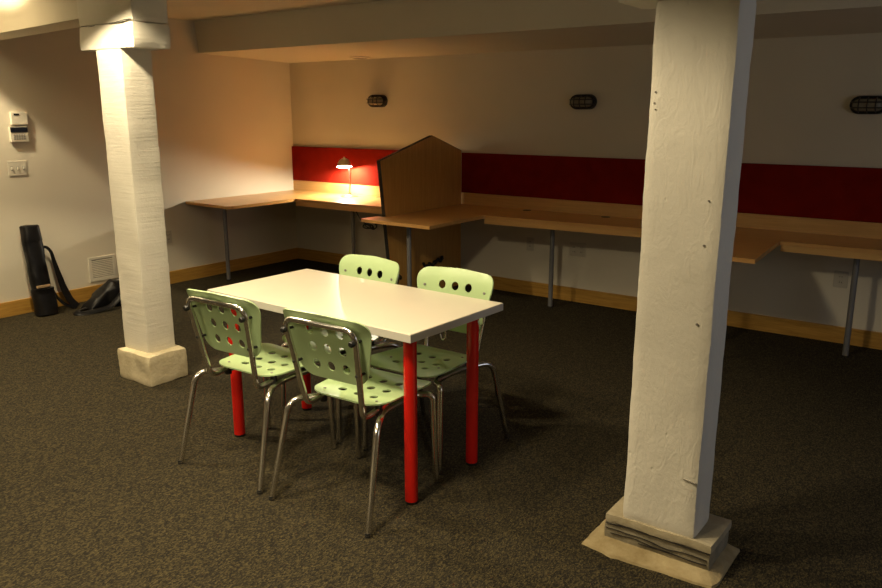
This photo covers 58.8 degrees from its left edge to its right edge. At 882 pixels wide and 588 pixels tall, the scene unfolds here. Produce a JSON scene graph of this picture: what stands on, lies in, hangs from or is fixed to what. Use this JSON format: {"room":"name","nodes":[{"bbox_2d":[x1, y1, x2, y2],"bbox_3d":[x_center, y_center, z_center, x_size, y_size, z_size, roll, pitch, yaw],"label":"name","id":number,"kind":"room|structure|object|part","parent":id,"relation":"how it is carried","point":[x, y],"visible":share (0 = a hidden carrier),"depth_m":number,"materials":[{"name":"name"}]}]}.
{"room":"shared office","nodes":[
{"label":"shared office","id":0,"kind":"room"},
{"bbox_2d":[0,18,296,302],"bbox_3d":[-4.072,-0.816,5.226,0.100,2.400,8.400,10,16,35],"label":"wall","id":1,"kind":"structure","parent":0,"point":[224,123],"depth_m":7.07,"materials":[{"name":"paint"}]},
{"bbox_2d":[7,160,27,175],"bbox_3d":[-3.316,-0.985,6.129,0.020,0.115,0.145,10,16,35],"label":"light switch","id":2,"kind":"object","parent":1,"relation":"attached to","point":[15,168],"visible":1,"depth_m":6.13,"materials":[{"name":"beige plastic"}]},
{"bbox_2d":[8,127,28,141],"bbox_3d":[-3.291,-1.244,6.093,0.031,0.115,0.135,10,16,35],"label":"alarm keypad","id":3,"kind":"object","parent":1,"relation":"attached to","point":[16,134],"visible":1,"depth_m":6.08,"materials":[{"name":"beige plastic"}]},
{"bbox_2d":[9,112,27,124],"bbox_3d":[-3.281,-1.364,6.077,0.033,0.095,0.125,10,16,35],"label":"thermostat","id":4,"kind":"object","parent":1,"relation":"attached to","point":[16,118],"visible":1,"depth_m":6.06,"materials":[{"name":"beige plastic"}]},
{"bbox_2d":[0,0,80,39],"bbox_3d":[-0.226,-1.438,3.254,8.207,0.292,0.369,10,17,37],"label":"trim","id":5,"kind":"structure","parent":1,"relation":"attached to","point":[18,18],"depth_m":4.91,"materials":[{"name":"paint"}]},
{"bbox_2d":[88,254,116,282],"bbox_3d":[-2.950,-0.226,6.820,0.012,0.214,0.250,10,16,35],"label":"air vent","id":6,"kind":"object","parent":1,"relation":"in","point":[101,268],"visible":1,"depth_m":6.82,"materials":[{"name":"metal"}]},
{"bbox_2d":[0,247,297,317],"bbox_3d":[-4.024,0.302,5.454,0.016,0.120,8.200,10,16,35],"label":"baseboard","id":7,"kind":"structure","parent":1,"relation":"attached to","point":[21,306],"depth_m":7.58,"materials":[{"name":"brown wood"}]},
{"bbox_2d":[166,231,171,242],"bbox_3d":[-2.547,-0.532,7.308,0.009,0.116,0.075,10,16,35],"label":"outlet","id":8,"kind":"object","parent":1,"relation":"attached to","point":[168,233],"visible":0.9,"depth_m":7.31,"materials":[{"name":"plastic"}]},
{"bbox_2d":[166,0,383,20],"bbox_3d":[-0.740,-1.469,2.531,8.400,0.100,8.400,10,16,35],"label":"ceiling","id":9,"kind":"structure","parent":0,"point":[191,10],"depth_m":6.21,"materials":[{"name":"paint"}]},
{"bbox_2d":[0,258,881,587],"bbox_3d":[-0.738,0.965,3.105,8.400,0.100,8.400,10,16,35],"label":"floor","id":10,"kind":"structure","parent":0,"point":[95,492],"depth_m":3.58,"materials":[{"name":"carpet"}]},
{"bbox_2d":[19,224,78,316],"bbox_3d":[-3.138,-0.206,6.299,0.213,0.721,0.367,10,16,35],"label":"bag","id":11,"kind":"object","parent":10,"relation":"on","point":[44,296],"visible":1,"depth_m":6.20,"materials":[{"name":"black fabric"}]},
{"bbox_2d":[73,278,120,315],"bbox_3d":[-2.720,-0.023,6.599,0.320,0.227,0.866,10,16,35],"label":"duffel bag","id":12,"kind":"object","parent":10,"relation":"on","point":[106,295],"visible":0.56,"depth_m":6.44,"materials":[{"name":"black fabric"}]},
{"bbox_2d":[77,0,187,385],"bbox_3d":[-1.799,-0.667,4.580,0.545,2.402,0.280,10,16,35],"label":"column","id":13,"kind":"structure","parent":10,"relation":"on","point":[123,34],"depth_m":4.49,"materials":[{"name":"white paint"}]},
{"bbox_2d":[178,289,336,493],"bbox_3d":[-0.846,0.361,3.613,0.550,0.842,0.554,9,16,33],"label":"chair","id":14,"kind":"object","parent":10,"relation":"on","point":[255,354],"visible":0.89,"depth_m":3.47,"materials":[{"name":"green plastic"}]},
{"bbox_3d":[-1.109,0.057,3.469,0.026,0.026,0.071,9,16,33],"label":"screw knob","id":15,"kind":"part","parent":14,"relation":"part of","materials":[{"name":"black plastic"}]},
{"bbox_3d":[-1.077,0.553,3.687,0.360,0.430,0.046,-10,17,-36],"label":"leg","id":16,"kind":"part","parent":14,"relation":"part of","materials":[{"name":"silver metal"}]},
{"bbox_3d":[-0.947,0.129,3.405,0.449,0.295,0.095,9,16,33],"label":"backrest","id":17,"kind":"part","parent":14,"relation":"part of","materials":[{"name":"green plastic"}]},
{"bbox_3d":[-0.904,0.199,3.487,0.384,0.403,0.258,9,16,33],"label":"frame","id":18,"kind":"part","parent":14,"relation":"part of","materials":[{"name":"silver metal"}]},
{"bbox_3d":[-0.814,0.103,3.275,0.026,0.026,0.071,9,16,33],"label":"screw knob","id":19,"kind":"part","parent":14,"relation":"part of","materials":[{"name":"black plastic"}]},
{"bbox_3d":[-0.884,0.499,3.918,0.056,0.422,0.164,1,13,7],"label":"leg","id":20,"kind":"part","parent":14,"relation":"part of","materials":[{"name":"silver metal"}]},
{"bbox_3d":[-0.802,0.353,3.678,0.345,0.025,0.190,9,16,33],"label":"seat frame","id":21,"kind":"part","parent":14,"relation":"part of","materials":[{"name":"silver metal"}]},
{"bbox_3d":[-0.795,0.312,3.678,0.428,0.030,0.373,9,16,33],"label":"seat","id":22,"kind":"part","parent":14,"relation":"part of","materials":[{"name":"green plastic"}]},
{"bbox_3d":[-0.731,0.606,3.459,0.128,0.430,0.342,9,16,33],"label":"leg","id":23,"kind":"part","parent":14,"relation":"part of","materials":[{"name":"silver metal"}]},
{"bbox_3d":[-0.585,0.545,3.721,0.164,0.422,0.056,-7,15,-28],"label":"leg","id":24,"kind":"part","parent":14,"relation":"part of","materials":[{"name":"silver metal"}]},
{"bbox_2d":[186,180,381,280],"bbox_3d":[-1.131,-0.538,7.386,2.190,0.862,1.419,10,16,35],"label":"desk","id":25,"kind":"object","parent":10,"relation":"on","point":[326,195],"visible":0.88,"depth_m":7.56,"materials":[{"name":"brown wood"}]},
{"bbox_3d":[-2.050,-0.491,7.472,0.038,0.717,0.038,10,16,35],"label":"leg","id":26,"kind":"part","parent":25,"relation":"part of","materials":[{"name":"grey paint"}]},
{"bbox_2d":[186,190,381,209],"bbox_3d":[-1.137,-0.841,7.307,2.190,0.026,1.400,10,16,35],"label":"countertop","id":27,"kind":"structure","parent":25,"relation":"on","point":[243,201],"depth_m":7.52,"materials":[{"name":"brown wood"}]},
{"bbox_2d":[337,157,357,196],"bbox_3d":[-0.938,-1.173,7.811,0.240,0.390,0.197,10,16,35],"label":"desk lamp","id":28,"kind":"object","parent":25,"relation":"on","point":[344,162],"visible":1,"depth_m":7.77,"materials":[{"name":"silver metal"}]},
{"bbox_3d":[-0.961,-1.298,7.768,0.149,0.101,0.149,10,16,35],"label":"lamp shade","id":29,"kind":"part","parent":28,"relation":"part of","materials":[{"name":"silver metal"}]},
{"bbox_3d":[-0.930,-1.170,7.798,0.075,0.350,0.017,9,16,32],"label":"stem","id":30,"kind":"part","parent":28,"relation":"part of","materials":[{"name":"silver metal"}]},
{"bbox_3d":[-0.846,-0.510,7.548,0.038,0.717,0.038,10,16,35],"label":"leg","id":31,"kind":"part","parent":25,"relation":"part of","materials":[{"name":"grey paint"}]},
{"bbox_2d":[356,212,377,229],"bbox_3d":[-0.581,-0.705,7.263,0.641,0.225,0.067,8,16,32],"label":"power cord","id":32,"kind":"object","parent":25,"relation":"hanging from","point":[365,224],"visible":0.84,"depth_m":7.34,"materials":[{"name":"black plastic"}]},
{"bbox_2d":[280,254,418,443],"bbox_3d":[-0.501,0.248,4.091,0.550,0.842,0.554,11,17,40],"label":"chair","id":33,"kind":"object","parent":10,"relation":"on","point":[349,264],"visible":0.27,"depth_m":4.10,"materials":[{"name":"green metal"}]},
{"bbox_3d":[-0.768,0.454,4.110,0.164,0.422,0.056,-5,14,-20],"label":"leg","id":34,"kind":"part","parent":33,"relation":"part of","materials":[{"name":"silver metal"}]},
{"bbox_3d":[-0.561,0.231,4.018,0.428,0.030,0.373,11,17,40],"label":"seat","id":35,"kind":"part","parent":33,"relation":"part of","materials":[{"name":"green plastic"}]},
{"bbox_3d":[-0.498,0.509,3.877,0.056,0.422,0.164,3,14,14],"label":"leg","id":36,"kind":"part","parent":33,"relation":"part of","materials":[{"name":"silver metal"}]},
{"bbox_3d":[-0.382,-0.050,4.159,0.449,0.295,0.095,11,17,40],"label":"backrest","id":37,"kind":"part","parent":33,"relation":"part of","materials":[{"name":"green plastic"}]},
{"bbox_3d":[-0.433,0.048,4.123,0.384,0.403,0.258,11,17,40],"label":"frame","id":38,"kind":"part","parent":33,"relation":"part of","materials":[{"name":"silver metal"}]},
{"bbox_3d":[-0.276,0.459,4.082,0.360,0.430,0.046,-8,15,-29],"label":"leg","id":39,"kind":"part","parent":33,"relation":"part of","materials":[{"name":"silver metal"}]},
{"bbox_2d":[269,308,438,537],"bbox_3d":[-0.349,0.441,3.270,0.550,0.842,0.554,9,16,33],"label":"chair","id":40,"kind":"object","parent":10,"relation":"on","point":[352,384],"visible":0.98,"depth_m":3.13,"materials":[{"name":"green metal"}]},
{"bbox_3d":[-0.612,0.137,3.128,0.026,0.026,0.071,9,16,33],"label":"screw knob","id":41,"kind":"part","parent":40,"relation":"part of","materials":[{"name":"black plastic"}]},
{"bbox_3d":[-0.579,0.633,3.345,0.360,0.430,0.046,-10,16,-36],"label":"leg","id":42,"kind":"part","parent":40,"relation":"part of","materials":[{"name":"silver metal"}]},
{"bbox_3d":[-0.451,0.209,3.063,0.449,0.295,0.095,9,16,33],"label":"backrest","id":43,"kind":"part","parent":40,"relation":"part of","materials":[{"name":"green plastic"}]},
{"bbox_3d":[-0.407,0.279,3.144,0.384,0.403,0.258,9,16,33],"label":"frame","id":44,"kind":"part","parent":40,"relation":"part of","materials":[{"name":"silver metal"}]},
{"bbox_3d":[-0.318,0.183,2.932,0.026,0.026,0.071,9,16,33],"label":"screw knob","id":45,"kind":"part","parent":40,"relation":"part of","materials":[{"name":"black plastic"}]},
{"bbox_3d":[-0.385,0.579,3.576,0.056,0.422,0.164,2,13,7],"label":"leg","id":46,"kind":"part","parent":40,"relation":"part of","materials":[{"name":"silver metal"}]},
{"bbox_3d":[-0.304,0.433,3.336,0.345,0.025,0.190,9,16,33],"label":"seat frame","id":47,"kind":"part","parent":40,"relation":"part of","materials":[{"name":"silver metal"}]},
{"bbox_3d":[-0.298,0.392,3.335,0.428,0.030,0.373,9,16,33],"label":"seat","id":48,"kind":"part","parent":40,"relation":"part of","materials":[{"name":"green plastic"}]},
{"bbox_3d":[-0.238,0.686,3.118,0.046,0.430,0.360,4,14,15],"label":"leg","id":49,"kind":"part","parent":40,"relation":"part of","materials":[{"name":"silver metal"}]},
{"bbox_3d":[-0.087,0.626,3.377,0.164,0.422,0.056,-7,15,-27],"label":"leg","id":50,"kind":"part","parent":40,"relation":"part of","materials":[{"name":"silver metal"}]},
{"bbox_2d":[207,269,502,504],"bbox_3d":[-0.425,0.377,3.728,1.282,0.757,0.646,10,17,37],"label":"table","id":51,"kind":"object","parent":10,"relation":"on","point":[408,315],"visible":0.9,"depth_m":3.50,"materials":[{"name":"white laminate"}]},
{"bbox_3d":[-1.016,0.360,3.867,0.055,0.703,0.055,10,17,37],"label":"leg","id":52,"kind":"part","parent":51,"relation":"part of","materials":[{"name":"red metal"}]},
{"bbox_3d":[-0.738,0.278,4.215,0.055,0.703,0.055,10,17,37],"label":"leg","id":53,"kind":"part","parent":51,"relation":"part of","materials":[{"name":"red metal"}]},
{"bbox_3d":[-0.124,0.518,3.192,0.055,0.703,0.055,10,17,37],"label":"leg","id":54,"kind":"part","parent":51,"relation":"part of","materials":[{"name":"red metal"}]},
{"bbox_3d":[0.142,0.434,3.549,0.055,0.703,0.055,10,17,37],"label":"leg","id":55,"kind":"part","parent":51,"relation":"part of","materials":[{"name":"red metal"}]},
{"bbox_2d":[377,135,460,287],"bbox_3d":[-0.163,-0.665,6.777,0.034,1.386,1.123,10,16,35],"label":"divider","id":56,"kind":"object","parent":10,"relation":"on","point":[424,174],"visible":0.81,"depth_m":6.72,"materials":[{"name":"brown wood"}]},
{"bbox_2d":[422,256,443,267],"bbox_3d":[-0.067,-0.279,6.937,0.040,0.085,0.311,10,16,35],"label":"cable bundle","id":57,"kind":"object","parent":56,"relation":"attached to","point":[441,258],"visible":0.92,"depth_m":6.92,"materials":[{"name":"black plastic"}]},
{"bbox_2d":[362,266,508,474],"bbox_3d":[-0.039,0.326,3.757,0.550,0.842,0.554,9,16,35],"label":"chair","id":58,"kind":"object","parent":10,"relation":"on","point":[428,278],"visible":0.62,"depth_m":3.75,"materials":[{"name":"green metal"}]},
{"bbox_3d":[-0.302,0.538,3.751,0.164,0.422,0.056,-7,15,-26],"label":"leg","id":59,"kind":"part","parent":58,"relation":"part of","materials":[{"name":"silver metal"}]},
{"bbox_3d":[-0.092,0.311,3.678,0.428,0.030,0.373,9,16,35],"label":"seat","id":60,"kind":"part","parent":58,"relation":"part of","materials":[{"name":"green plastic"}]},
{"bbox_3d":[-0.143,0.477,4.006,0.046,0.430,0.360,4,14,17],"label":"leg","id":61,"kind":"part","parent":58,"relation":"part of","materials":[{"name":"silver metal"}]},
{"bbox_3d":[-0.085,0.348,3.696,0.345,0.025,0.190,9,16,35],"label":"seat frame","id":62,"kind":"part","parent":58,"relation":"part of","materials":[{"name":"silver metal"}]},
{"bbox_3d":[-0.010,0.586,3.544,0.056,0.422,0.164,2,13,9],"label":"leg","id":63,"kind":"part","parent":58,"relation":"part of","materials":[{"name":"silver metal"}]},
{"bbox_3d":[0.022,0.125,3.795,0.384,0.403,0.258,9,16,35],"label":"frame","id":64,"kind":"part","parent":58,"relation":"part of","materials":[{"name":"silver metal"}]},
{"bbox_3d":[0.067,0.026,3.836,0.449,0.295,0.095,9,16,35],"label":"backrest","id":65,"kind":"part","parent":58,"relation":"part of","materials":[{"name":"green plastic"}]},
{"bbox_3d":[0.191,0.532,3.769,0.360,0.430,0.046,-9,16,-34],"label":"leg","id":66,"kind":"part","parent":58,"relation":"part of","materials":[{"name":"silver metal"}]},
{"bbox_2d":[361,192,881,356],"bbox_3d":[2.180,0.007,5.055,6.034,0.862,1.319,10,16,35],"label":"desk","id":67,"kind":"object","parent":10,"relation":"on","point":[756,236],"visible":0.8,"depth_m":5.89,"materials":[{"name":"brown wood"}]},
{"bbox_3d":[-0.256,-0.216,6.297,0.038,0.717,0.038,10,16,35],"label":"leg","id":68,"kind":"part","parent":67,"relation":"part of","materials":[{"name":"grey paint"}]},
{"bbox_3d":[0.908,-0.248,6.426,0.038,0.717,0.038,10,16,35],"label":"leg","id":69,"kind":"part","parent":67,"relation":"part of","materials":[{"name":"grey paint"}]},
{"bbox_2d":[361,204,881,263],"bbox_3d":[2.174,-0.295,4.976,6.034,0.026,1.300,10,16,35],"label":"countertop","id":70,"kind":"structure","parent":67,"relation":"on","point":[750,245],"depth_m":5.93,"materials":[{"name":"brown wood"}]},
{"bbox_3d":[2.687,0.059,5.116,0.038,0.717,0.038,10,16,35],"label":"leg","id":71,"kind":"part","parent":67,"relation":"part of","materials":[{"name":"grey paint"}]},
{"bbox_2d":[583,0,761,587],"bbox_3d":[0.835,-0.074,2.700,0.543,2.103,0.385,10,16,35],"label":"column","id":72,"kind":"structure","parent":10,"relation":"on","point":[663,523],"depth_m":2.62,"materials":[{"name":"white paint"}]},
{"bbox_2d":[289,33,881,331],"bbox_3d":[1.734,-1.019,6.061,8.200,2.400,0.100,10,16,35],"label":"wall","id":73,"kind":"structure","parent":0,"point":[801,92],"depth_m":6.41,"materials":[{"name":"paint"}]},
{"bbox_2d":[292,146,397,185],"bbox_3d":[-0.715,-1.263,7.791,2.189,0.358,0.023,10,16,35],"label":"wall panel","id":74,"kind":"object","parent":73,"relation":"attached to","point":[318,164],"visible":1,"depth_m":8.04,"materials":[{"name":"red fabric"}]},
{"bbox_2d":[349,56,370,58],"bbox_3d":[-0.765,-2.230,7.386,0.200,0.021,0.200,10,16,35],"label":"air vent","id":75,"kind":"object","parent":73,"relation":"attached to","point":[351,57],"visible":1,"depth_m":7.32,"materials":[{"name":"metal"}]},
{"bbox_2d":[366,95,387,106],"bbox_3d":[-0.631,-1.861,7.537,0.225,0.118,0.099,10,16,35],"label":"wall light","id":76,"kind":"object","parent":73,"relation":"attached to","point":[373,100],"visible":1,"depth_m":7.50,"materials":[{"name":"black plastic"}]},
{"bbox_2d":[526,237,533,250],"bbox_3d":[0.782,-0.439,6.854,0.075,0.116,0.009,10,16,35],"label":"outlet","id":77,"kind":"object","parent":73,"relation":"attached to","point":[530,240],"visible":1,"depth_m":6.85,"materials":[{"name":"plastic"}]},
{"bbox_2d":[194,0,881,62],"bbox_3d":[1.357,-1.914,5.331,8.200,0.322,1.160,10,16,35],"label":"ceiling beam","id":78,"kind":"structure","parent":73,"relation":"attached to","point":[386,28],"depth_m":5.73,"materials":[{"name":"paint"}]},
{"bbox_2d":[570,242,585,256],"bbox_3d":[1.152,-0.374,6.587,0.150,0.116,0.009,10,16,35],"label":"outlet","id":79,"kind":"object","parent":73,"relation":"attached to","point":[576,249],"visible":1,"depth_m":6.58,"materials":[{"name":"plastic"}]},
{"bbox_2d":[569,94,596,108],"bbox_3d":[1.127,-1.541,6.272,0.225,0.118,0.099,10,16,35],"label":"wall light","id":80,"kind":"object","parent":73,"relation":"attached to","point":[579,101],"visible":1,"depth_m":6.24,"materials":[{"name":"black plastic"}]},
{"bbox_2d":[298,248,881,349],"bbox_3d":[1.707,0.102,6.273,8.184,0.120,0.016,10,16,35],"label":"baseboard","id":81,"kind":"structure","parent":73,"relation":"attached to","point":[804,329],"depth_m":5.92,"materials":[{"name":"brown wood"}]},
{"bbox_2d":[462,153,881,222],"bbox_3d":[2.591,-0.704,5.403,5.970,0.358,0.023,10,16,35],"label":"wall panel","id":82,"kind":"object","parent":73,"relation":"attached to","point":[821,192],"visible":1,"depth_m":6.13,"materials":[{"name":"red fabric"}]},
{"bbox_2d":[833,271,848,287],"bbox_3d":[2.770,-0.101,5.418,0.090,0.116,0.009,10,16,35],"label":"outlet","id":83,"kind":"object","parent":73,"relation":"attached to","point":[840,280],"visible":1,"depth_m":5.42,"materials":[{"name":"plastic"}]},
{"bbox_2d":[849,96,881,113],"bbox_3d":[2.778,-1.230,5.087,0.225,0.118,0.099,10,16,35],"label":"wall light","id":84,"kind":"object","parent":73,"relation":"attached to","point":[859,104],"visible":1,"depth_m":5.07,"materials":[{"name":"black plastic"}]}
]}

